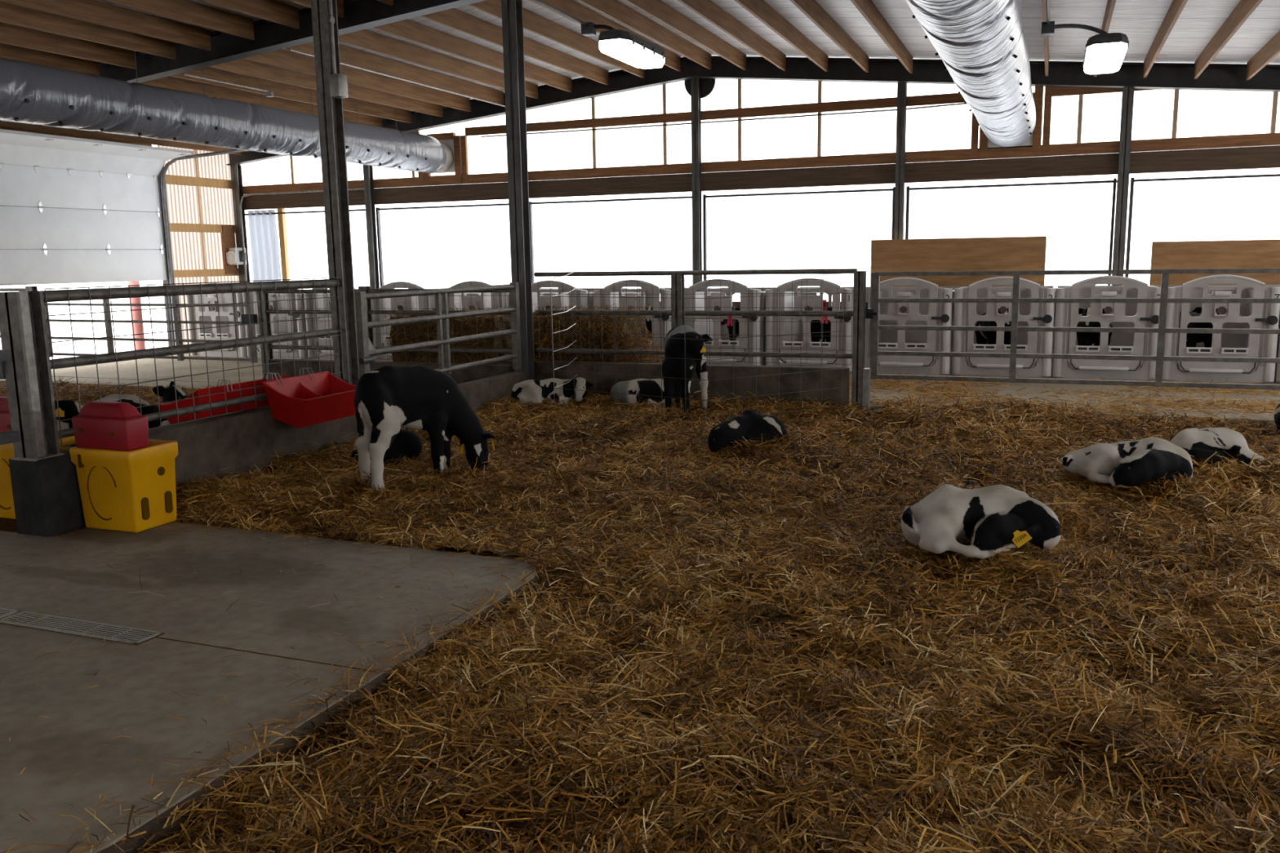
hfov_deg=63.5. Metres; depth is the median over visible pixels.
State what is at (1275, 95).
window
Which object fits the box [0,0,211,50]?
purlin
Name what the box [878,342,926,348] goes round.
shelf
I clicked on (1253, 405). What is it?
straw
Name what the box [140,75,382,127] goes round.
purlin
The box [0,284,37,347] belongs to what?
mesh fence
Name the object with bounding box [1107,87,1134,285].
wall post
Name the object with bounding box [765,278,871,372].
hutch
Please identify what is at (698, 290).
hutch
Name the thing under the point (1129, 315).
hutch
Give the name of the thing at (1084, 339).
calf
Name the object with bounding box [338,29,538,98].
purlin
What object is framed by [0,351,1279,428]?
floor
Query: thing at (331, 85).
post
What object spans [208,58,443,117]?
purlin
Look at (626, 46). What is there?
lamp
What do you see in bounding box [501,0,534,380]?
post
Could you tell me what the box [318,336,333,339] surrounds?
shelf
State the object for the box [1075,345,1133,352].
shelf
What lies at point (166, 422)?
calf
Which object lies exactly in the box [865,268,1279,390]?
gate
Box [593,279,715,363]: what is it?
hutch
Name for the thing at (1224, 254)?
plywood board
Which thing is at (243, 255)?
switch box
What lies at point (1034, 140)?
window frame
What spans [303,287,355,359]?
hutch
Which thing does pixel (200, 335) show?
shelf
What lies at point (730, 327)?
calf
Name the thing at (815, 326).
calf
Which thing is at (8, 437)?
gate leaf
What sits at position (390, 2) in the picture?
purlin
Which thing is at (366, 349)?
gate
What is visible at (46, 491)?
fence post
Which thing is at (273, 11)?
purlin
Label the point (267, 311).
fence
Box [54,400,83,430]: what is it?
calf
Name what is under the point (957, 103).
conduit
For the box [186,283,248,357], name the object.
hutch
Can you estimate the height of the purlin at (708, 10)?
0.235 m
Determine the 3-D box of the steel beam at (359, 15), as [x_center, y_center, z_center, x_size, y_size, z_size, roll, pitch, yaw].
[-0.554,-4.355,11.091,21.500,1.460,0.200,3,10,21]
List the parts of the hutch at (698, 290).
panel, handle, door, panel, panel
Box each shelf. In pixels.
[198,333,230,337]
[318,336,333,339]
[703,340,738,346]
[782,341,830,347]
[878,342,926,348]
[973,344,1026,350]
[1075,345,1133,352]
[1186,346,1248,354]
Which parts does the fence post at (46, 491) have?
plate, plate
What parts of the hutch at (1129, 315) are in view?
panel, panel, door, handle, panel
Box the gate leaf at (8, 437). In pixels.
[0,349,20,444]
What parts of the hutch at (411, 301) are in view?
door, panel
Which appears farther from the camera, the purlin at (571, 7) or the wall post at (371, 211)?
the wall post at (371, 211)
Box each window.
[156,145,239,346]
[244,155,365,281]
[377,170,508,210]
[530,84,692,204]
[705,79,893,197]
[909,94,1117,190]
[1133,89,1279,182]
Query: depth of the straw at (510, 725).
4.21 m
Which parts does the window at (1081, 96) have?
curtain rod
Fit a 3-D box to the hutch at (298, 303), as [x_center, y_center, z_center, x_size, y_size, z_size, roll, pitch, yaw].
[-5.827,-1.951,18.418,1.240,1.278,2.185,3,10,21]
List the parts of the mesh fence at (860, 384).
post, rail, rail, rail, post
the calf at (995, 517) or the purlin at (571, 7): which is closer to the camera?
the calf at (995, 517)
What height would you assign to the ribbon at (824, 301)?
0.320 m
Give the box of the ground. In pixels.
[0,277,1150,359]
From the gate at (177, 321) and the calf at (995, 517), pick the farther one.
the gate at (177, 321)
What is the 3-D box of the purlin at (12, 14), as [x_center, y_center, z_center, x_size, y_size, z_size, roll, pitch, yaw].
[-6.896,-4.324,10.495,0.040,0.235,5.545,3,10,21]
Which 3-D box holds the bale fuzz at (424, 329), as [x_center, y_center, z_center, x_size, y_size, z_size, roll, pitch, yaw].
[-2.340,-1.178,13.263,1.801,0.792,1.146,3,10,21]
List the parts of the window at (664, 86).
curtain rod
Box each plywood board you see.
[870,235,1046,286]
[1149,239,1279,284]
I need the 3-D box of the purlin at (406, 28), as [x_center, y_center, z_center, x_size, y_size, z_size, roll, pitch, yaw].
[-2.293,-5.397,15.005,0.040,0.235,6.020,3,10,21]
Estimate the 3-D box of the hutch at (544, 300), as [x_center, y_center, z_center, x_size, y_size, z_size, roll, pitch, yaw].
[-0.972,-1.721,16.515,1.240,1.278,2.185,3,10,21]
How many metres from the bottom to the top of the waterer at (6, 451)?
0.785 m
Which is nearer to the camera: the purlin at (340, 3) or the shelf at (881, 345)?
the purlin at (340, 3)
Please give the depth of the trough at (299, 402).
8.13 m
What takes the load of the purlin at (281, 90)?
attached to the ceiling
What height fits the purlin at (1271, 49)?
0.235 m
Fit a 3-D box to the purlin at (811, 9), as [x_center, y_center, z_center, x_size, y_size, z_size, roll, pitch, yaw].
[2.406,-5.111,13.175,0.040,0.235,6.020,3,10,21]
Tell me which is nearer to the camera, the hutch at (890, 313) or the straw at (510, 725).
the straw at (510, 725)
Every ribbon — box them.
[726,315,733,325]
[820,299,827,323]
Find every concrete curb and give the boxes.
[268,359,515,383]
[400,371,527,430]
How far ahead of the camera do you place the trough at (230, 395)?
7.72 m
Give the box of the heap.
[603,321,665,363]
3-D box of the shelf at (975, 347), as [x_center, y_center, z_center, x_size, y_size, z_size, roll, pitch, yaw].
[4.613,-1.015,13.246,0.655,0.067,0.045,3,10,21]
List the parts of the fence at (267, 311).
post, post, rail, rail, rail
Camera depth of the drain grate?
4.63 m
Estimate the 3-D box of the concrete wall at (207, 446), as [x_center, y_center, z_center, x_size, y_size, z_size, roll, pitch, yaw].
[-3.002,0.184,7.862,0.200,0.590,2.840,3,10,21]
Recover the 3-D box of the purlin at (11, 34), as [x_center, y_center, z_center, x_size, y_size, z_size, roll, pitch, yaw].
[-7.518,-4.289,10.750,0.040,0.235,5.545,3,10,21]
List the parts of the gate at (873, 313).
rail, rail, rail, rail, rail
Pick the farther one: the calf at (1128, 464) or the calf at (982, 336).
the calf at (982, 336)
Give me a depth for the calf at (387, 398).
7.54 m
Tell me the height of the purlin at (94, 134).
0.235 m
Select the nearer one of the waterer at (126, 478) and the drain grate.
the drain grate
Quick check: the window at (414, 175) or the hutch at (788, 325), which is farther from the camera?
the window at (414, 175)
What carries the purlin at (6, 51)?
attached to the steel beam at (359, 15)
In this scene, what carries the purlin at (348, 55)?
attached to the ceiling
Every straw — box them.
[0,376,222,405]
[51,386,1279,852]
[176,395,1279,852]
[326,391,1279,574]
[848,369,1279,417]
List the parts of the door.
panel, panel, panel, panel, panel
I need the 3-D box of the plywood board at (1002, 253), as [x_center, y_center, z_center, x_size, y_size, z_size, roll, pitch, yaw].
[4.795,-1.959,15.757,2.540,1.800,0.030,3,10,21]
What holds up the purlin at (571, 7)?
attached to the ceiling
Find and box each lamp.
[533,0,665,68]
[1040,0,1128,74]
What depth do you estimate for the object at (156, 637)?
4.28 m
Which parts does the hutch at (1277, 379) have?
panel, panel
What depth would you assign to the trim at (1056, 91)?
15.12 m
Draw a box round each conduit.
[239,187,364,282]
[288,48,505,106]
[480,102,967,137]
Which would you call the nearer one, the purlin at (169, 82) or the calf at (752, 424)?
the calf at (752, 424)
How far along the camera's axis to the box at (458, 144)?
19.05 m
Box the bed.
[0,384,162,404]
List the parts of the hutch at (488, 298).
handle, door, panel, frame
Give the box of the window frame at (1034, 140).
[970,86,1052,158]
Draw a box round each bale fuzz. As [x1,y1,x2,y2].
[384,302,511,363]
[532,302,647,368]
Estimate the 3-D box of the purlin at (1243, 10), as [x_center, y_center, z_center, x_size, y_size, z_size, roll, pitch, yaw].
[6.617,-4.479,11.598,0.040,0.235,6.020,3,10,21]
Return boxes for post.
[0,290,85,537]
[230,164,250,282]
[311,0,359,385]
[362,164,383,288]
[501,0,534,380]
[528,201,534,283]
[690,77,706,284]
[891,82,910,239]
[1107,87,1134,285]
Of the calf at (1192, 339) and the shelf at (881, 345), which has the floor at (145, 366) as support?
the calf at (1192, 339)
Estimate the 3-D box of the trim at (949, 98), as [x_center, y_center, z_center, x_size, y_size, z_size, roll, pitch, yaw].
[0.960,-5.199,17.293,8.920,0.145,0.050,3,10,21]
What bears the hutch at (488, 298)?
on the floor at (145, 366)
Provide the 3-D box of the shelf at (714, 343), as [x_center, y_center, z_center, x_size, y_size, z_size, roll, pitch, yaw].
[1.078,-1.182,14.631,0.655,0.067,0.045,3,10,21]
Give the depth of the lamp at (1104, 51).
10.10 m
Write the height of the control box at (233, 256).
0.528 m
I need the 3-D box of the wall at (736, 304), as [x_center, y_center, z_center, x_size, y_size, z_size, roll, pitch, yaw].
[1.866,-1.663,17.590,21.500,0.920,0.150,3,10,21]
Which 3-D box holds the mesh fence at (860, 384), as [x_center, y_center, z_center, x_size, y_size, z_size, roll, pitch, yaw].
[0.587,-0.932,11.343,3.840,1.546,0.125,3,10,21]
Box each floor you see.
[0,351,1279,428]
[0,386,1276,852]
[0,521,538,852]
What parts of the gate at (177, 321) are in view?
rail, rail, rail, rail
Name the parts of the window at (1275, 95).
curtain rod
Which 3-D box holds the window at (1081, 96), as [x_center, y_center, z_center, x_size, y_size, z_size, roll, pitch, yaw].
[5.596,-3.741,15.719,3.160,3.663,0.144,3,10,21]
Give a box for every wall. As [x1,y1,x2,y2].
[0,126,151,146]
[70,404,359,529]
[536,360,849,408]
[732,301,840,321]
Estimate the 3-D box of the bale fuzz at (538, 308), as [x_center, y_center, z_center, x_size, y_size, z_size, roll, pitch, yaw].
[-0.672,-1.124,12.597,1.544,0.811,1.178,3,10,21]
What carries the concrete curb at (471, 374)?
on the floor at (6, 524)
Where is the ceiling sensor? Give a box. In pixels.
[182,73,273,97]
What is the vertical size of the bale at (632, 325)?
0.958 m
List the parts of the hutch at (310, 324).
frame, door, panel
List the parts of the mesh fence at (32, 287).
rail, post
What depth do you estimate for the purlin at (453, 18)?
14.77 m
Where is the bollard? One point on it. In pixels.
(137, 314)
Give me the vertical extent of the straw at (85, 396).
0.345 m
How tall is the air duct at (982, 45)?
1.250 m
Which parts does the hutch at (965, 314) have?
panel, door, handle, panel, panel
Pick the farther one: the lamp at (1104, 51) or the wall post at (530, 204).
the wall post at (530, 204)
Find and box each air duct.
[0,33,453,173]
[906,0,1035,146]
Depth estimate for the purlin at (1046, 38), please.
12.91 m
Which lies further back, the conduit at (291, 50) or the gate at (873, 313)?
the conduit at (291, 50)
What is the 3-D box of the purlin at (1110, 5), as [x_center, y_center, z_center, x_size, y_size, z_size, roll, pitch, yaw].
[5.425,-4.658,12.045,0.040,0.235,6.020,3,10,21]
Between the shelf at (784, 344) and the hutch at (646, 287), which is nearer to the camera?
the shelf at (784, 344)
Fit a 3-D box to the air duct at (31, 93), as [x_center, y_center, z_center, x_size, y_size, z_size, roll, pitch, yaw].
[-7.420,-3.657,9.758,0.662,1.172,20.400,3,10,21]
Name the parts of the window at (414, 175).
curtain rod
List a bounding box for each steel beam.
[97,0,484,83]
[226,55,1279,165]
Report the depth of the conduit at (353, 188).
20.74 m
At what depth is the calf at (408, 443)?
8.08 m
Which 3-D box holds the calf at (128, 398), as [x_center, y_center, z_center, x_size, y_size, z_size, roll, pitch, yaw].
[-5.260,-0.185,10.392,0.609,0.271,0.375,-1,9,0]
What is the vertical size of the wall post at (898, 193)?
4.183 m
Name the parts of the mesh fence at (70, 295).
rail, rail, rail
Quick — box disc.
[684,78,715,97]
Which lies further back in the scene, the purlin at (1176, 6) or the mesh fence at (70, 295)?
the purlin at (1176, 6)
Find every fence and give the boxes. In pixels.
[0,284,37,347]
[28,277,344,447]
[256,281,512,378]
[533,268,871,412]
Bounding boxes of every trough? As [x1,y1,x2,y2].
[155,372,289,424]
[262,367,355,428]
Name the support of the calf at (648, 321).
on the floor at (145, 366)
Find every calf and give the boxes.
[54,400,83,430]
[94,394,149,404]
[128,381,187,426]
[148,420,170,428]
[348,429,422,466]
[354,364,494,493]
[511,377,592,404]
[609,378,681,407]
[644,306,661,357]
[662,324,713,415]
[707,409,786,452]
[720,306,748,362]
[810,306,832,342]
[899,484,1060,559]
[974,307,1011,368]
[1060,437,1192,487]
[1076,307,1112,370]
[1169,427,1270,471]
[1177,306,1219,373]
[1274,403,1279,431]
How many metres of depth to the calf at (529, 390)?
11.52 m
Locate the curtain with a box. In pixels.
[248,209,280,281]
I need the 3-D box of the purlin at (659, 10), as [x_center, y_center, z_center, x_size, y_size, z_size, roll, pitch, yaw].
[0.589,-5.383,13.855,0.040,0.235,6.020,3,10,21]
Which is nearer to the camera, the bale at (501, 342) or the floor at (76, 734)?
the floor at (76, 734)
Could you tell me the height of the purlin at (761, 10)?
0.235 m
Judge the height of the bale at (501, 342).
0.937 m
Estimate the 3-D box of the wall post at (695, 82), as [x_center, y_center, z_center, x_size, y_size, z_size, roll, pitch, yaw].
[1.005,-3.549,17.478,0.205,4.508,0.175,3,10,21]
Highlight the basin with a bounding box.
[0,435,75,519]
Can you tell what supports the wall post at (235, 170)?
on the floor at (145, 366)
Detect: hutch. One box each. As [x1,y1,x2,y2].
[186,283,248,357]
[242,291,308,359]
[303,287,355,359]
[371,281,435,360]
[440,280,558,310]
[531,280,636,313]
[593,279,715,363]
[684,279,777,365]
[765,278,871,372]
[864,277,964,374]
[951,276,1056,377]
[1051,275,1160,380]
[1150,274,1279,382]
[1264,284,1279,382]
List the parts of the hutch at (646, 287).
panel, handle, frame, door, panel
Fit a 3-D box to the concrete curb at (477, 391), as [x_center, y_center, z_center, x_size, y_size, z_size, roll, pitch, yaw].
[-1.929,-0.190,10.554,0.200,0.420,3.000,3,10,21]
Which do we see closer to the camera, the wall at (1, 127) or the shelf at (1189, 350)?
the shelf at (1189, 350)
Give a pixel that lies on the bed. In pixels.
(53, 384)
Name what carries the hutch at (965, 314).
on the floor at (145, 366)
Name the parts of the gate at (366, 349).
rail, rail, rail, rail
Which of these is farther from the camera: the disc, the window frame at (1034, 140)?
the disc
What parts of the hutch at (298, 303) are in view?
door, panel, panel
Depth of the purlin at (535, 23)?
14.28 m
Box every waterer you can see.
[0,395,75,519]
[69,400,177,533]
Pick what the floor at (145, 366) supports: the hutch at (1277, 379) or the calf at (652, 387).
the hutch at (1277, 379)
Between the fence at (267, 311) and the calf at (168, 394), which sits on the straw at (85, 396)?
the calf at (168, 394)
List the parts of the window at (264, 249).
curtain rod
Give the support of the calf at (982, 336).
on the floor at (145, 366)
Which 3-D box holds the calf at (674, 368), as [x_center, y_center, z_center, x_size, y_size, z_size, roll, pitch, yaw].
[0.499,-0.591,10.689,0.529,0.918,0.838,0,9,5]
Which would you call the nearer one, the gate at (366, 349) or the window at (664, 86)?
the gate at (366, 349)
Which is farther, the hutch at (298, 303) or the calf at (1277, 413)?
the hutch at (298, 303)
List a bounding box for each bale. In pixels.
[389,314,512,364]
[533,314,648,379]
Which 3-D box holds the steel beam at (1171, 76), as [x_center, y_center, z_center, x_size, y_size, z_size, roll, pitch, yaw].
[1.731,-5.332,16.804,21.500,1.460,0.200,3,10,21]
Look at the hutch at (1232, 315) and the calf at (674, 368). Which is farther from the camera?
the hutch at (1232, 315)
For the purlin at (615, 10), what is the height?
0.235 m
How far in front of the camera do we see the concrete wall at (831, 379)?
11.15 m
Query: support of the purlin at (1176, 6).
attached to the ceiling
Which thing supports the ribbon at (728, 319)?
attached to the hutch at (698, 290)
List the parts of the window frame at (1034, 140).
panel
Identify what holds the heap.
on the floor at (145, 366)
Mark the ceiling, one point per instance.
(1197, 23)
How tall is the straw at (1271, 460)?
0.323 m
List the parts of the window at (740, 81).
curtain rod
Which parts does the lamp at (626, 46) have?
arm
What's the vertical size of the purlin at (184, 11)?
0.235 m
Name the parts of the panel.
panel, panel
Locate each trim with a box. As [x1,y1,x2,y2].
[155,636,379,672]
[465,93,964,136]
[1052,86,1160,96]
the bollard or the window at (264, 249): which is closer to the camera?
the bollard
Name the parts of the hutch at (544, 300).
handle, panel, door, frame, panel, panel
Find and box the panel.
[550,271,844,421]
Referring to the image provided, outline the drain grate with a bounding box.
[0,607,164,645]
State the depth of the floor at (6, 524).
4.82 m
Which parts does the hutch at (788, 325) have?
panel, handle, door, panel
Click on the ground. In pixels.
(57, 328)
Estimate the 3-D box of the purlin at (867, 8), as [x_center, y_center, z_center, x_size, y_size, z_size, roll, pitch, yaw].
[3.021,-5.019,12.945,0.040,0.235,6.020,3,10,21]
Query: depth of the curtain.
20.93 m
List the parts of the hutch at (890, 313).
panel, handle, door, panel, panel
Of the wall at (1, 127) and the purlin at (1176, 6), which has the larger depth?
the wall at (1, 127)
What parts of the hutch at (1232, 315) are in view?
panel, door, handle, panel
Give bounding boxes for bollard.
[127,280,145,350]
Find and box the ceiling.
[94,0,1279,99]
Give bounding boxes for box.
[226,247,247,274]
[240,252,247,260]
[417,132,468,185]
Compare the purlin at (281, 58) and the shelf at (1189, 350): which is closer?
the shelf at (1189, 350)
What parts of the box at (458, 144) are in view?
panel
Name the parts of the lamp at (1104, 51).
arm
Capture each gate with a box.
[44,291,257,362]
[354,282,521,378]
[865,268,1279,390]
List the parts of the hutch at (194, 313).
handle, door, panel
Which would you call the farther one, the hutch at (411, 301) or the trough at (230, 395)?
the hutch at (411, 301)
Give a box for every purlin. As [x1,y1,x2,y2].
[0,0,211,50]
[0,1,176,59]
[0,22,136,68]
[0,42,99,75]
[0,120,245,155]
[101,0,254,39]
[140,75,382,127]
[170,66,412,123]
[199,0,299,28]
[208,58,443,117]
[242,48,471,111]
[284,41,504,105]
[288,0,344,17]
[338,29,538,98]
[372,18,572,92]
[376,0,393,5]
[420,8,608,84]
[467,0,644,78]
[528,0,680,71]
[577,0,711,69]
[624,0,746,70]
[677,0,786,71]
[734,0,828,71]
[790,0,869,72]
[850,0,912,73]
[1041,0,1048,75]
[1093,0,1115,76]
[1142,0,1187,78]
[1193,0,1262,79]
[1245,31,1279,79]
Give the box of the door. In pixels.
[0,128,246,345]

